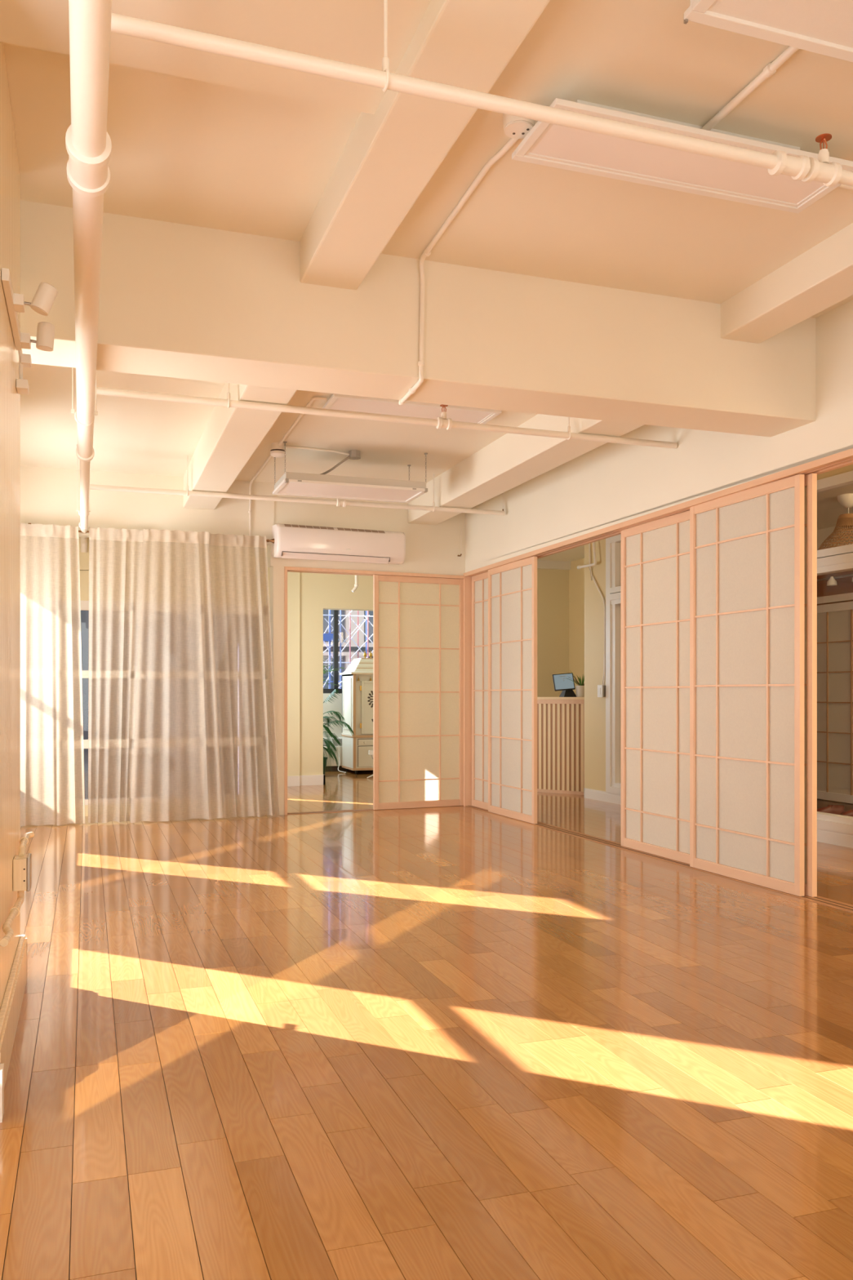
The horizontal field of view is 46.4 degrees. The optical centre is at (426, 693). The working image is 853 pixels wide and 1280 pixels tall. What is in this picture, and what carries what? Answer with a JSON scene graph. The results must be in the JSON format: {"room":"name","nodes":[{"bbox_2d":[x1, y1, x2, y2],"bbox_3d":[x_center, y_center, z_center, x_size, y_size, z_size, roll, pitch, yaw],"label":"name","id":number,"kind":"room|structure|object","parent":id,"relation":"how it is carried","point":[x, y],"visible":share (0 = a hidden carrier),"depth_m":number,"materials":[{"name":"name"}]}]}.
{"room":"exercise studio","nodes":[
{"label":"exercise studio","id":0,"kind":"room"},
{"bbox_2d":[0,41,20,1008],"bbox_3d":[-1.678,-0.440,3.073,0.710,3.080,1.300,0,0,-19],"label":"wall","id":1,"kind":"structure","parent":0,"point":[10,176],"depth_m":3.20,"materials":[{"name":"beige paint"}]},
{"bbox_2d":[0,1052,4,1122],"bbox_3d":[-1.143,1.018,2.567,0.095,0.165,0.062,0,0,-19],"label":"trim","id":2,"kind":"structure","parent":1,"relation":"attached to","point":[2,1065],"depth_m":2.55,"materials":[{"name":"white paint"}]},
{"bbox_2d":[0,934,26,1087],"bbox_3d":[-1.666,1.012,3.073,0.733,0.175,1.343,0,0,-19],"label":"baseboard","id":3,"kind":"structure","parent":1,"relation":"attached to","point":[10,1011],"depth_m":3.15,"materials":[{"name":"beige paint"}]},
{"bbox_2d":[0,831,34,946],"bbox_3d":[-1.335,0.627,3.255,0.054,0.196,1.225,0,0,-19],"label":"outlet box","id":4,"kind":"object","parent":1,"relation":"attached to","point":[22,862],"visible":1,"depth_m":3.42,"materials":[{"name":"beige paint"}]},
{"bbox_2d":[1,267,57,395],"bbox_3d":[-1.306,-1.205,3.321,0.151,0.220,0.730,0,0,-19],"label":"track light","id":5,"kind":"object","parent":1,"relation":"attached to","point":[46,294],"visible":1,"depth_m":3.31,"materials":[{"name":"white metal"}]},
{"bbox_2d":[79,537,270,816],"bbox_3d":[-2.633,-0.400,8.949,2.600,3.000,0.600,0,0,-19],"label":"wall","id":6,"kind":"structure","parent":0,"point":[83,557],"depth_m":8.91,"materials":[{"name":"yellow paint"}]},
{"bbox_2d":[80,600,88,804],"bbox_3d":[-2.696,0.085,9.065,2.495,1.830,0.060,0,0,-19],"label":"window","id":7,"kind":"structure","parent":6,"relation":"in","point":[84,604],"depth_m":8.91,"materials":[{"name":"white paint"}]},
{"bbox_2d":[20,465,465,815],"bbox_3d":[-1.691,-0.400,8.961,4.434,3.000,0.206,0,0,-21],"label":"wall","id":8,"kind":"structure","parent":0,"point":[48,495],"depth_m":8.93,"materials":[{"name":"beige paint"}]},
{"bbox_2d":[27,523,274,543],"bbox_3d":[-2.404,-1.379,8.574,2.191,0.082,0.093,0,0,-19],"label":"curtain rod","id":9,"kind":"object","parent":8,"relation":"attached to","point":[272,540],"visible":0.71,"depth_m":8.88,"materials":[{"name":"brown metal"}]},
{"bbox_2d":[20,523,85,826],"bbox_3d":[-3.164,-0.153,8.231,0.650,2.494,0.122,0,0,-19],"label":"curtain","id":10,"kind":"object","parent":9,"relation":"hanging from","point":[52,787],"visible":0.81,"depth_m":8.24,"materials":[{"name":"fabric"}]},
{"bbox_2d":[88,527,142,823],"bbox_3d":[-2.623,-0.153,8.440,0.469,2.494,0.098,0,0,-19],"label":"curtain","id":11,"kind":"object","parent":9,"relation":"hanging from","point":[115,555],"visible":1,"depth_m":8.44,"materials":[{"name":"fabric"}]},
{"bbox_2d":[130,528,222,822],"bbox_3d":[-2.138,-0.153,8.535,0.766,2.494,0.093,0,0,-23],"label":"curtain","id":12,"kind":"object","parent":9,"relation":"hanging from","point":[176,772],"visible":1,"depth_m":8.55,"materials":[{"name":"fabric"}]},
{"bbox_2d":[208,533,279,817],"bbox_3d":[-1.623,-0.153,8.798,0.641,2.494,0.128,0,0,-15],"label":"curtain","id":13,"kind":"object","parent":9,"relation":"hanging from","point":[240,596],"visible":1,"depth_m":8.79,"materials":[{"name":"fabric"}]},
{"bbox_2d":[271,524,405,564],"bbox_3d":[-0.790,-1.358,9.116,1.223,0.308,0.208,0,0,-23],"label":"air conditioner","id":14,"kind":"object","parent":8,"relation":"attached to","point":[291,541],"visible":1,"depth_m":9.01,"materials":[{"name":"white plastic"}]},
{"bbox_2d":[284,524,333,529],"bbox_3d":[-1.050,-1.492,8.923,0.454,0.026,0.033,0,0,-23],"label":"grille","id":15,"kind":"object","parent":14,"relation":"attached to","point":[286,526],"depth_m":8.89,"materials":[{"name":"beige plastic"}]},
{"bbox_2d":[337,527,385,533],"bbox_3d":[-0.598,-1.492,9.117,0.454,0.026,0.033,0,0,-23],"label":"grille","id":16,"kind":"object","parent":14,"relation":"attached to","point":[339,530],"depth_m":9.09,"materials":[{"name":"beige plastic"}]},
{"bbox_2d":[284,566,471,814],"bbox_3d":[-0.418,-0.024,9.446,1.937,2.247,0.155,0,0,-23],"label":"trim","id":17,"kind":"structure","parent":8,"relation":"attached to","point":[467,580],"depth_m":9.70,"materials":[{"name":"beige wood"}]},
{"bbox_2d":[373,574,463,809],"bbox_3d":[-0.068,-0.010,9.558,0.934,2.210,0.033,0,0,-23],"label":"door","id":18,"kind":"structure","parent":8,"relation":"in","point":[418,622],"depth_m":9.55,"materials":[{"name":"beige paper"}]},
{"bbox_2d":[457,527,462,556],"bbox_3d":[0.325,-1.475,9.683,0.018,0.291,0.054,0,0,44],"label":"wire hook","id":19,"kind":"object","parent":8,"relation":"attached to","point":[461,527],"visible":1,"depth_m":9.70,"materials":[{"name":"paint"}]},
{"bbox_2d":[20,363,537,483],"bbox_3d":[-1.036,-2.047,6.779,5.020,0.305,4.600,0,0,-19],"label":"ceiling","id":20,"kind":"structure","parent":0,"point":[131,435],"depth_m":7.32,"materials":[{"name":"beige paint"}]},
{"bbox_2d":[65,0,111,552],"bbox_3d":[-1.059,-1.575,3.088,0.139,0.642,12.328,0,0,-19],"label":"pipe","id":21,"kind":"object","parent":20,"relation":"hanging from","point":[88,144],"visible":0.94,"depth_m":2.62,"materials":[{"name":"metal"}]},
{"bbox_2d":[182,382,297,509],"bbox_3d":[-1.317,-1.771,6.752,0.270,0.298,4.310,0,0,-19],"label":"beam","id":22,"kind":"structure","parent":20,"relation":"attached to","point":[230,437],"depth_m":6.55,"materials":[{"name":"beige paint"}]},
{"bbox_2d":[270,442,285,457],"bbox_3d":[-1.128,-1.847,7.561,0.120,0.095,0.120,0,0,-19],"label":"smoke detector","id":23,"kind":"object","parent":20,"relation":"attached to","point":[277,451],"visible":0.96,"depth_m":7.52,"materials":[{"name":"white plastic"}]},
{"bbox_2d":[248,396,326,536],"bbox_3d":[-1.119,-1.647,7.627,0.090,0.494,2.718,0,0,-19],"label":"conduit","id":24,"kind":"object","parent":20,"relation":"attached to","point":[308,405],"visible":0.93,"depth_m":7.93,"materials":[{"name":"metal"}]},
{"bbox_2d":[88,455,504,515],"bbox_3d":[-0.980,-1.640,8.256,3.520,0.520,0.067,0,0,-19],"label":"pipe","id":25,"kind":"object","parent":20,"relation":"hanging from","point":[338,502],"visible":0.91,"depth_m":8.20,"materials":[{"name":"metal"}]},
{"bbox_2d":[284,445,360,474],"bbox_3d":[-0.807,-1.776,7.728,0.604,0.239,0.100,0,0,-16],"label":"junction box","id":26,"kind":"object","parent":20,"relation":"attached to","point":[353,454],"visible":0.8,"depth_m":7.74,"materials":[{"name":"silver metal"}]},
{"bbox_2d":[272,441,428,502],"bbox_3d":[-0.608,-1.740,7.895,1.148,0.308,0.524,0,0,-19],"label":"light","id":27,"kind":"object","parent":20,"relation":"hanging from","point":[299,484],"visible":0.98,"depth_m":7.79,"materials":[{"name":"white metal"}]},
{"bbox_2d":[279,482,420,501],"bbox_3d":[-0.609,-1.605,7.897,1.070,0.007,0.450,0,0,-19],"label":"diffuser","id":28,"kind":"object","parent":27,"relation":"attached to","point":[299,489],"depth_m":7.91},
{"bbox_2d":[96,382,677,448],"bbox_3d":[-0.099,-1.640,5.831,3.620,0.520,0.068,0,0,-19],"label":"pipe","id":29,"kind":"object","parent":20,"relation":"hanging from","point":[442,423],"visible":0.84,"depth_m":5.76,"materials":[{"name":"metal"}]},
{"bbox_2d":[321,393,501,424],"bbox_3d":[-0.098,-1.870,6.539,1.130,0.050,0.360,0,0,-19],"label":"panel light","id":30,"kind":"object","parent":20,"relation":"attached to","point":[336,402],"visible":0.7,"depth_m":6.50,"materials":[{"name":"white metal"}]},
{"bbox_2d":[408,413,644,524],"bbox_3d":[0.668,-1.771,7.477,0.295,0.298,4.400,0,0,-19],"label":"beam","id":31,"kind":"structure","parent":20,"relation":"attached to","point":[511,460],"depth_m":7.35,"materials":[{"name":"beige paint"}]},
{"bbox_2d":[323,693,342,737],"bbox_3d":[-1.227,-0.325,14.427,3.800,2.850,0.200,0,0,-19],"label":"wall","id":32,"kind":"structure","parent":0,"point":[336,706],"depth_m":14.28,"materials":[{"name":"white paint"}]},
{"bbox_2d":[323,609,342,693],"bbox_3d":[-1.161,-0.760,14.387,3.300,1.520,0.060,0,0,-19],"label":"window","id":33,"kind":"structure","parent":32,"relation":"in","point":[335,611],"depth_m":14.30,"materials":[{"name":"black metal"}]},
{"bbox_2d":[0,769,852,1279],"bbox_3d":[1.595,1.130,6.471,10.000,0.060,19.200,0,0,-19],"label":"floor","id":34,"kind":"structure","parent":0,"point":[463,1042],"depth_m":3.01,"materials":[{"name":"brown wood"}]},
{"bbox_2d":[323,664,344,685],"bbox_3d":[-1.474,0.350,13.646,0.663,1.499,0.634,0,0,-19],"label":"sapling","id":35,"kind":"object","parent":34,"relation":"on","point":[324,670],"visible":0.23,"depth_m":13.63,"materials":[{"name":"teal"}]},
{"bbox_2d":[323,688,354,774],"bbox_3d":[-1.397,0.519,13.233,0.880,1.162,0.778,0,0,-19],"label":"potted palm","id":36,"kind":"object","parent":34,"relation":"on","point":[330,751],"visible":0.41,"depth_m":13.16,"materials":[{"name":"teal plant"}]},
{"bbox_2d":[323,756,327,774],"bbox_3d":[-1.435,0.975,13.226,0.244,0.250,0.244,0,0,-19],"label":"pot","id":37,"kind":"object","parent":36,"relation":"on","point":[325,758],"depth_m":13.17,"materials":[{"name":"teal"}]},
{"bbox_2d":[337,743,346,773],"bbox_3d":[-1.192,0.898,13.843,0.078,0.399,0.420,0,0,-19],"label":"power cord","id":38,"kind":"object","parent":34,"relation":"on","point":[338,744],"visible":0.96,"depth_m":13.93,"materials":[{"name":"white plastic"}]},
{"bbox_2d":[323,737,370,771],"bbox_3d":[-1.201,0.865,14.196,3.400,0.470,0.245,0,0,-19],"label":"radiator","id":39,"kind":"object","parent":34,"relation":"on","point":[334,766],"visible":0.05,"depth_m":14.06,"materials":[{"name":"white metal"}]},
{"bbox_2d":[332,738,342,746],"bbox_3d":[-1.231,0.693,14.130,0.200,0.094,0.118,0,0,-19],"label":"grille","id":40,"kind":"object","parent":39,"relation":"attached to","point":[340,740],"depth_m":14.11,"materials":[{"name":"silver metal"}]},
{"bbox_2d":[339,650,373,773],"bbox_3d":[-0.604,0.257,13.906,1.090,1.681,0.687,0,0,-19],"label":"tall cabinet","id":41,"kind":"object","parent":34,"relation":"on","point":[357,677],"visible":0.32,"depth_m":13.56,"materials":[{"name":"beige paint"}]},
{"bbox_2d":[366,750,373,777],"bbox_3d":[-0.625,0.890,12.963,0.339,0.420,0.369,0,0,-19],"label":"tripod stand","id":42,"kind":"object","parent":34,"relation":"on","point":[370,752],"visible":0.16,"depth_m":12.88,"materials":[{"name":"white metal"}]},
{"bbox_2d":[537,697,584,795],"bbox_3d":[1.442,0.570,11.212,0.985,1.060,0.432,0,0,35],"label":"reception desk","id":43,"kind":"object","parent":34,"relation":"on","point":[560,720],"depth_m":10.95,"materials":[{"name":"beige wood"}]},
{"bbox_2d":[537,697,584,699],"bbox_3d":[1.442,0.054,11.212,0.985,0.028,0.432,0,0,35],"label":"countertop","id":44,"kind":"structure","parent":43,"relation":"on","point":[538,698],"depth_m":10.93,"materials":[{"name":"beige wood"}]},
{"bbox_2d":[552,672,576,697],"bbox_3d":[1.520,-0.093,10.972,0.264,0.266,0.152,0,0,-19],"label":"tablet","id":45,"kind":"object","parent":43,"relation":"on","point":[561,682],"visible":1,"depth_m":10.94,"materials":[{"name":"black plastic"}]},
{"bbox_2d":[567,671,584,697],"bbox_3d":[1.725,-0.107,10.961,0.368,0.294,0.313,0,0,33],"label":"potted plant","id":46,"kind":"object","parent":43,"relation":"on","point":[580,690],"visible":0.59,"depth_m":10.92,"materials":[{"name":"green plant"}]},
{"bbox_2d":[817,804,844,814],"bbox_3d":[3.593,1.049,8.900,0.270,0.102,0.090,0,0,6],"label":"shoe","id":47,"kind":"object","parent":34,"relation":"on","point":[833,809],"visible":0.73,"depth_m":8.87,"materials":[{"name":"brown leather"}]},
{"bbox_2d":[840,808,852,816],"bbox_3d":[3.746,1.049,8.698,0.270,0.102,0.090,0,0,-5],"label":"shoe","id":48,"kind":"object","parent":34,"relation":"on","point":[849,813],"visible":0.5,"depth_m":8.66,"materials":[{"name":"brown leather"}]},
{"bbox_2d":[3,0,852,318],"bbox_3d":[0.943,-2.090,0.982,5.020,0.220,7.650,0,0,-19],"label":"ceiling","id":49,"kind":"structure","parent":0,"point":[185,151],"depth_m":3.66,"materials":[{"name":"beige paint"}]},
{"bbox_2d":[0,0,431,114],"bbox_3d":[-0.920,-1.930,2.679,1.790,0.100,0.566,0,0,-19],"label":"beam","id":50,"kind":"structure","parent":49,"relation":"attached to","point":[351,32],"depth_m":2.85,"materials":[{"name":"beige paint"}]},
{"bbox_2d":[20,200,815,436],"bbox_3d":[-0.159,-1.718,4.690,4.630,0.563,0.360,0,0,-19],"label":"beam","id":51,"kind":"structure","parent":49,"relation":"attached to","point":[177,300],"depth_m":4.56,"materials":[{"name":"beige paint"}]},
{"bbox_2d":[398,137,519,405],"bbox_3d":[0.089,-1.693,4.183,0.042,0.573,1.461,0,0,-18],"label":"conduit","id":52,"kind":"object","parent":51,"relation":"attached to","point":[509,144],"visible":0.98,"depth_m":4.39,"materials":[{"name":"metal"}]},
{"bbox_2d":[299,0,550,289],"bbox_3d":[0.777,-1.900,0.862,0.258,0.200,7.530,0,0,-19],"label":"beam","id":53,"kind":"structure","parent":49,"relation":"attached to","point":[390,155],"depth_m":3.26,"materials":[{"name":"beige paint"}]},
{"bbox_2d":[111,0,852,186],"bbox_3d":[0.896,-1.680,2.948,3.640,0.600,0.068,0,0,-19],"label":"pipe","id":54,"kind":"object","parent":49,"relation":"hanging from","point":[803,168],"visible":0.87,"depth_m":2.67,"materials":[{"name":"metal"}]},
{"bbox_2d":[502,113,534,138],"bbox_3d":[0.315,-1.947,3.394,0.108,0.064,0.108,0,0,-19],"label":"junction box","id":55,"kind":"object","parent":49,"relation":"attached to","point":[514,127],"visible":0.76,"depth_m":3.37,"materials":[{"name":"paint"}]},
{"bbox_2d":[511,97,852,213],"bbox_3d":[0.932,-1.926,3.525,1.219,0.108,0.350,0,0,-19],"label":"panel light","id":56,"kind":"object","parent":49,"relation":"attached to","point":[548,144],"visible":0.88,"depth_m":3.52,"materials":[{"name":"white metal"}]},
{"bbox_2d":[529,124,823,204],"bbox_3d":[0.932,-1.887,3.525,1.131,0.007,0.262,0,0,-19],"label":"diffuser","id":57,"kind":"object","parent":56,"relation":"attached to","point":[557,144],"depth_m":3.56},
{"bbox_2d":[701,46,799,130],"bbox_3d":[1.080,-1.963,3.142,0.034,0.034,0.850,0,0,-19],"label":"conduit","id":58,"kind":"object","parent":49,"relation":"attached to","point":[770,69],"visible":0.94,"depth_m":3.21,"materials":[{"name":"metal"}]},
{"bbox_2d":[684,0,852,62],"bbox_3d":[1.406,-1.914,2.638,1.235,0.112,0.684,0,0,-19],"label":"light","id":59,"kind":"object","parent":49,"relation":"attached to","point":[822,27],"visible":1,"depth_m":2.77,"materials":[{"name":"white metal"}]},
{"bbox_2d":[706,0,852,48],"bbox_3d":[1.406,-1.879,2.636,1.155,0.007,0.600,0,0,-19],"label":"diffuser","id":60,"kind":"object","parent":59,"relation":"attached to","point":[818,24],"depth_m":2.77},
{"bbox_2d":[720,222,852,343],"bbox_3d":[2.819,-1.903,1.560,0.240,0.195,7.530,0,0,-19],"label":"beam","id":61,"kind":"structure","parent":49,"relation":"attached to","point":[820,277],"depth_m":4.62,"materials":[{"name":"beige paint"}]},
{"bbox_2d":[838,184,852,190],"bbox_3d":[1.665,-1.963,3.865,0.450,0.020,0.020,0,0,-19],"label":"conduit","id":62,"kind":"object","parent":49,"relation":"attached to","point":[843,186],"visible":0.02,"depth_m":3.85,"materials":[{"name":"metal"}]},
{"bbox_2d":[287,568,568,776],"bbox_3d":[-0.107,-0.300,12.416,4.580,2.800,0.330,0,0,-19],"label":"wall","id":63,"kind":"structure","parent":0,"point":[308,594],"depth_m":11.96,"materials":[{"name":"yellow paint"}]},
{"bbox_2d":[287,774,324,786],"bbox_3d":[-1.691,1.040,11.800,1.091,0.120,0.223,0,0,-33],"label":"baseboard","id":64,"kind":"structure","parent":63,"relation":"attached to","point":[311,780],"depth_m":11.90,"materials":[{"name":"white paint"}]},
{"bbox_2d":[537,560,570,569],"bbox_3d":[1.000,-1.650,12.593,1.810,0.100,0.050,0,0,-19],"label":"trim","id":65,"kind":"structure","parent":63,"relation":"attached to","point":[541,564],"depth_m":12.79,"materials":[{"name":"white paint"}]},
{"bbox_2d":[568,558,584,694],"bbox_3d":[2.247,-0.300,11.941,0.130,2.800,2.250,0,0,-19],"label":"wall","id":66,"kind":"structure","parent":0,"point":[576,576],"depth_m":12.71,"materials":[{"name":"yellow paint"}]},
{"bbox_2d":[584,544,586,787],"bbox_3d":[2.182,-0.300,10.709,1.050,2.800,0.060,0,0,-19],"label":"wall","id":67,"kind":"structure","parent":0,"point":[585,544],"depth_m":10.54,"materials":[{"name":"yellow paint"}]},
{"bbox_2d":[465,300,852,572],"bbox_3d":[2.564,-0.460,4.066,0.120,3.120,12.250,0,0,-21],"label":"wall","id":68,"kind":"structure","parent":0,"point":[610,484],"depth_m":6.66,"materials":[{"name":"beige paint"}]},
{"bbox_2d":[471,571,488,809],"bbox_3d":[0.621,-0.024,9.280,0.032,2.238,0.950,0,0,-20],"label":"door","id":69,"kind":"structure","parent":68,"relation":"in","point":[479,582],"depth_m":9.56,"materials":[{"name":"paper"}]},
{"bbox_2d":[488,555,537,823],"bbox_3d":[0.750,-0.027,8.791,0.032,2.244,0.943,0,0,-20],"label":"door","id":70,"kind":"structure","parent":68,"relation":"in","point":[513,586],"depth_m":8.76,"materials":[{"name":"paper"}]},
{"bbox_2d":[287,805,852,912],"bbox_3d":[0.947,1.099,6.285,1.902,0.007,7.007,0,0,-23],"label":"trim","id":71,"kind":"structure","parent":68,"relation":"attached to","point":[829,902],"depth_m":7.10,"materials":[{"name":"brown wood"}]},
{"bbox_2d":[621,510,689,863],"bbox_3d":[1.576,-0.039,6.726,0.032,2.268,0.936,0,0,-20],"label":"door","id":72,"kind":"structure","parent":68,"relation":"in","point":[655,554],"depth_m":6.77,"materials":[{"name":"paper"}]},
{"bbox_2d":[463,448,852,577],"bbox_3d":[1.630,-1.192,6.535,0.140,0.110,6.930,0,0,-21],"label":"trim","id":73,"kind":"structure","parent":68,"relation":"attached to","point":[845,458],"depth_m":6.45,"materials":[{"name":"beige wood"}]},
{"bbox_2d":[689,474,804,896],"bbox_3d":[1.854,-0.044,5.838,0.033,2.278,0.992,0,0,-21],"label":"door","id":74,"kind":"structure","parent":68,"relation":"in","point":[747,547],"depth_m":5.77,"materials":[{"name":"paper"}]},
{"bbox_2d":[804,473,817,897],"bbox_3d":[1.916,-0.044,5.817,0.032,2.278,0.985,0,0,-20],"label":"door frame","id":75,"kind":"structure","parent":68,"relation":"in","point":[811,480],"depth_m":5.36,"materials":[{"name":"wood"}]},
{"bbox_2d":[537,484,852,561],"bbox_3d":[2.970,-1.950,6.931,7.300,0.500,17.600,0,0,-19],"label":"ceiling","id":76,"kind":"structure","parent":0,"point":[828,508],"depth_m":9.43,"materials":[{"name":"beige paint"}]},
{"bbox_2d":[351,575,358,592],"bbox_3d":[-0.816,-1.425,11.345,0.081,0.551,0.048,0,0,-19],"label":"vent pipe","id":77,"kind":"object","parent":76,"relation":"attached to","point":[356,584],"visible":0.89,"depth_m":11.33,"materials":[{"name":"metal"}]},
{"bbox_2d":[577,542,596,580],"bbox_3d":[1.672,-1.433,10.367,0.040,0.538,0.354,0,0,-22],"label":"pipe stub","id":78,"kind":"object","parent":76,"relation":"hanging from","point":[593,543],"visible":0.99,"depth_m":10.23,"materials":[{"name":"paint"}]},
{"bbox_2d":[817,493,852,550],"bbox_3d":[3.628,-1.438,8.562,0.506,0.524,0.506,0,0,-44],"label":"pendant lamp","id":79,"kind":"object","parent":76,"relation":"hanging from","point":[846,520],"visible":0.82,"depth_m":8.50,"materials":[{"name":"beige wicker"}]},
{"bbox_2d":[586,464,852,791],"bbox_3d":[4.074,-0.300,4.711,0.160,2.800,12.500,0,0,-22],"label":"wall","id":80,"kind":"structure","parent":0,"point":[595,705],"depth_m":10.29,"materials":[{"name":"yellow paint"}]},
{"bbox_2d":[588,543,605,697],"bbox_3d":[1.748,-0.825,10.250,0.060,1.730,0.325,0,0,-19],"label":"conduit","id":81,"kind":"object","parent":80,"relation":"attached to","point":[601,688],"visible":0.98,"depth_m":10.11,"materials":[{"name":"silver metal"}]},
{"bbox_2d":[583,787,852,848],"bbox_3d":[2.737,1.049,7.954,0.114,0.102,5.514,0,0,-22],"label":"baseboard","id":82,"kind":"structure","parent":80,"relation":"attached to","point":[843,839],"depth_m":7.35,"materials":[{"name":"white paint"}]},
{"bbox_2d":[605,471,852,834],"bbox_3d":[2.813,-0.290,7.750,0.124,2.580,5.080,0,0,-22],"label":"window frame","id":83,"kind":"structure","parent":80,"relation":"in","point":[838,559],"depth_m":9.97,"materials":[{"name":"white paint"}]},
{"bbox_2d":[817,570,852,803],"bbox_3d":[3.989,-0.300,7.892,2.050,2.800,6.560,0,0,-19],"label":"wall","id":84,"kind":"structure","parent":0,"point":[845,585],"depth_m":10.13,"materials":[{"name":"paint"}]},
{"bbox_2d":[817,600,852,804],"bbox_3d":[4.166,0.090,10.013,0.035,2.000,1.180,0,0,-19],"label":"door","id":85,"kind":"structure","parent":84,"relation":"in","point":[834,620],"depth_m":10.08,"materials":[{"name":"white paint"}]},
{"bbox_2d":[817,525,852,550],"bbox_3d":[4.840,-1.510,8.151,0.017,0.380,6.300,0,0,-19],"label":"trim","id":86,"kind":"structure","parent":84,"relation":"attached to","point":[822,534],"depth_m":10.24,"materials":[{"name":"beige paint"}]},
{"bbox_2d":[817,592,852,604],"bbox_3d":[4.883,0.050,8.007,0.027,2.100,6.000,0,0,-19],"label":"trim","id":87,"kind":"structure","parent":84,"relation":"attached to","point":[844,597],"depth_m":10.11,"materials":[{"name":"white paint"}]},
{"bbox_2d":[817,573,852,586],"bbox_3d":[4.196,-1.136,9.780,0.102,0.091,1.200,0,0,-19],"label":"rail","id":88,"kind":"object","parent":84,"relation":"attached to","point":[832,581],"visible":0.93,"depth_m":10.03,"materials":[{"name":"silver metal"}]},
{"label":"outside","id":89,"kind":"structure","parent":0,"visible":0},
{"bbox_3d":[-2.588,1.650,38.530,100.000,0.100,45.400,0,0,-19],"label":"ground","id":90,"kind":"structure","parent":89,"visible":0},
{"bbox_2d":[80,610,88,773],"bbox_3d":[-5.841,-2.650,16.181,5.400,8.500,0.600,0,0,-19],"label":"building","id":91,"kind":"structure","parent":90,"relation":"on","point":[84,614],"depth_m":16.08,"materials":[{"name":"concrete"}]},
{"bbox_2d":[323,609,373,688],"bbox_3d":[-0.320,-3.150,23.375,9.500,9.500,0.750,0,0,-19],"label":"building","id":92,"kind":"structure","parent":90,"relation":"on","point":[345,623],"depth_m":22.57,"materials":[{"name":"stone"}]},
{"bbox_2d":[323,609,373,688],"bbox_3d":[-1.615,-0.750,20.205,2.400,4.700,1.914,0,0,-19],"label":"scaffold","id":93,"kind":"object","parent":90,"relation":"on","point":[326,637],"visible":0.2,"depth_m":19.63,"materials":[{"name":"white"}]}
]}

